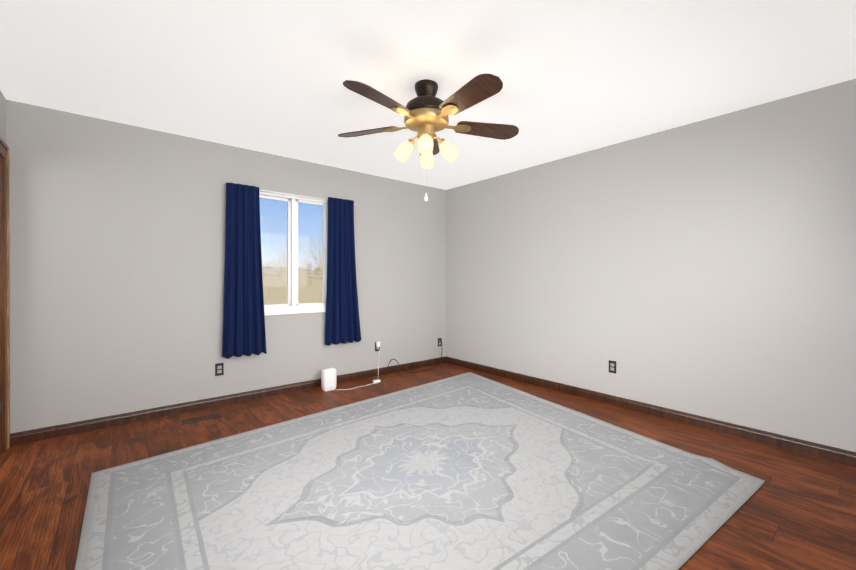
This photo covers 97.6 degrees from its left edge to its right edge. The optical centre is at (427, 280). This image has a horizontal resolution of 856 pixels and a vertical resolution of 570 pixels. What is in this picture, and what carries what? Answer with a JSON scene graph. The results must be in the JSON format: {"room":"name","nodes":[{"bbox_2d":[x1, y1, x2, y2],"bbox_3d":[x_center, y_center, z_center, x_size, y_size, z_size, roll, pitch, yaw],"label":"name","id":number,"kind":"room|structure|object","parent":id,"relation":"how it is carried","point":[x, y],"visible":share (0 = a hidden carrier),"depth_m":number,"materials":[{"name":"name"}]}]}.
{"room":"empty bedroom","nodes":[
{"label":"empty bedroom","id":0,"kind":"room"},
{"bbox_2d":[0,90,5,142],"bbox_3d":[-1.651,-0.047,0.931,0.150,2.440,4.300,0,0,-40],"label":"wall","id":1,"kind":"structure","parent":0,"point":[2,117],"depth_m":2.55,"materials":[{"name":"grey paint"}]},
{"bbox_2d":[0,137,9,452],"bbox_3d":[-2.678,0.122,2.171,0.190,2.096,1.012,0,0,-40],"label":"door frame","id":2,"kind":"structure","parent":1,"relation":"attached to","point":[4,150],"depth_m":2.55,"materials":[{"name":"brown wood"}]},
{"bbox_2d":[6,99,445,432],"bbox_3d":[-1.404,-0.053,4.026,4.480,2.440,0.150,0,0,-40],"label":"wall","id":3,"kind":"structure","parent":0,"point":[117,247],"depth_m":3.18,"materials":[{"name":"grey paint"}]},
{"bbox_2d":[215,363,223,375],"bbox_3d":[-1.938,0.830,3.481,0.070,0.115,0.008,0,0,-40],"label":"electrical outlet","id":4,"kind":"object","parent":3,"relation":"attached to","point":[219,369],"visible":1,"depth_m":3.48,"materials":[{"name":"black plastic"}]},
{"bbox_2d":[10,356,445,445],"bbox_3d":[-1.351,1.124,3.965,4.180,0.086,0.014,0,0,-40],"label":"baseboard","id":5,"kind":"structure","parent":3,"relation":"attached to","point":[33,435],"depth_m":3.30,"materials":[{"name":"brown wood"}]},
{"bbox_2d":[259,189,327,315],"bbox_3d":[-1.421,-0.273,3.944,0.840,1.250,0.103,0,0,-40],"label":"window","id":6,"kind":"structure","parent":3,"relation":"in","point":[292,306],"depth_m":3.93,"materials":[{"name":"white plastic"}]},
{"bbox_2d":[259,190,355,204],"bbox_3d":[-1.355,-0.878,3.933,1.320,0.024,0.052,0,0,-40],"label":"curtain rod","id":7,"kind":"object","parent":3,"relation":"attached to","point":[294,195],"visible":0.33,"depth_m":3.86,"materials":[{"name":"white metal"}]},
{"bbox_2d":[222,182,266,358],"bbox_3d":[-1.733,-0.091,3.548,0.386,1.623,0.081,0,0,-40],"label":"curtain","id":8,"kind":"object","parent":7,"relation":"hanging from","point":[244,333],"visible":1,"depth_m":3.54,"materials":[{"name":"blue fabric"}]},
{"bbox_2d":[325,197,360,345],"bbox_3d":[-0.935,-0.100,4.213,0.452,1.618,0.084,0,0,-40],"label":"curtain","id":9,"kind":"object","parent":7,"relation":"hanging from","point":[342,323],"visible":1,"depth_m":4.18,"materials":[{"name":"blue fabric"}]},
{"bbox_2d":[375,341,379,351],"bbox_3d":[-0.609,0.809,4.566,0.070,0.120,0.034,0,0,-40],"label":"electrical outlet","id":10,"kind":"object","parent":3,"relation":"attached to","point":[377,346],"visible":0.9,"depth_m":4.56,"materials":[{"name":"white plastic"}]},
{"bbox_2d":[438,338,441,345],"bbox_3d":[0.172,0.865,5.216,0.070,0.115,0.030,0,0,-40],"label":"electrical outlet","id":11,"kind":"object","parent":3,"relation":"attached to","point":[439,341],"visible":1,"depth_m":5.22,"materials":[{"name":"black plastic"}]},
{"bbox_2d":[0,363,855,569],"bbox_3d":[-0.511,1.221,1.878,5.850,0.100,4.600,0,0,-40],"label":"floor","id":12,"kind":"structure","parent":0,"point":[796,511],"depth_m":2.27,"materials":[{"name":"brown wood"}]},
{"bbox_2d":[180,413,221,424],"bbox_3d":[-1.910,1.167,3.158,0.300,0.004,0.100,0,0,-40],"label":"floor vent","id":13,"kind":"object","parent":12,"relation":"in","point":[197,419],"visible":1,"depth_m":3.15,"materials":[{"name":"brown metal"}]},
{"bbox_2d":[321,368,336,390],"bbox_3d":[-1.053,1.054,3.981,0.150,0.226,0.100,0,0,-40],"label":"router","id":14,"kind":"object","parent":12,"relation":"on","point":[328,379],"visible":1,"depth_m":3.94,"materials":[{"name":"white plastic"}]},
{"bbox_2d":[381,341,441,380],"bbox_3d":[-0.190,1.005,4.752,1.158,0.321,0.224,0,0,-40],"label":"power cord","id":15,"kind":"object","parent":12,"relation":"on","point":[410,372],"visible":0.98,"depth_m":4.69,"materials":[{"name":"black plastic"}]},
{"bbox_2d":[75,372,764,569],"bbox_3d":[0.070,1.154,2.477,3.570,0.030,2.880,0,0,-40],"label":"rug","id":16,"kind":"object","parent":12,"relation":"on","point":[468,471],"visible":1,"depth_m":2.03,"materials":[{"name":"grey carpet"}]},
{"bbox_2d":[0,0,855,189],"bbox_3d":[-0.511,-1.319,1.873,5.850,0.100,4.600,0,0,-40],"label":"ceiling","id":17,"kind":"structure","parent":0,"point":[574,76],"depth_m":2.23,"materials":[{"name":"white paint"}]},
{"bbox_2d":[338,73,518,200],"bbox_3d":[-0.001,-0.887,2.402,1.261,0.765,1.246,0,0,-40],"label":"ceiling fan","id":18,"kind":"object","parent":17,"relation":"hanging from","point":[425,112],"visible":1,"depth_m":2.35,"materials":[{"name":"brown wood"}]},
{"bbox_2d":[446,78,855,451],"bbox_3d":[1.731,-0.052,3.636,0.150,2.440,4.450,0,0,-40],"label":"wall","id":19,"kind":"structure","parent":0,"point":[706,268],"depth_m":3.04,"materials":[{"name":"grey paint"}]},
{"bbox_2d":[609,360,615,373],"bbox_3d":[1.731,0.814,3.515,0.008,0.115,0.070,0,0,-40],"label":"electrical outlet","id":20,"kind":"object","parent":19,"relation":"attached to","point":[612,366],"visible":1,"depth_m":3.51,"materials":[{"name":"black plastic"}]},
{"bbox_2d":[446,356,855,466],"bbox_3d":[1.620,1.125,3.644,0.014,0.086,4.300,0,0,-40],"label":"baseboard","id":21,"kind":"structure","parent":19,"relation":"attached to","point":[843,456],"depth_m":3.04,"materials":[{"name":"brown wood"}]},
{"label":"outside","id":22,"kind":"structure","parent":0,"visible":0},
{"bbox_2d":[259,198,322,303],"bbox_3d":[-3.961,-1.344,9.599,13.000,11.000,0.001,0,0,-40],"label":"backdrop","id":23,"kind":"structure","parent":22,"point":[276,210],"depth_m":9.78,"materials":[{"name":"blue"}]},
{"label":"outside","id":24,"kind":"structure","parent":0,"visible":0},
{"bbox_2d":[261,223,322,304],"bbox_3d":[-3.251,1.604,9.325,5.266,5.806,5.744,0,0,-40],"label":"scenery","id":25,"kind":"structure","parent":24,"point":[316,294],"depth_m":8.80,"materials":[{"name":"dry grass"},{"name":"bark"},{"name":"sky backdrop"}]}
]}

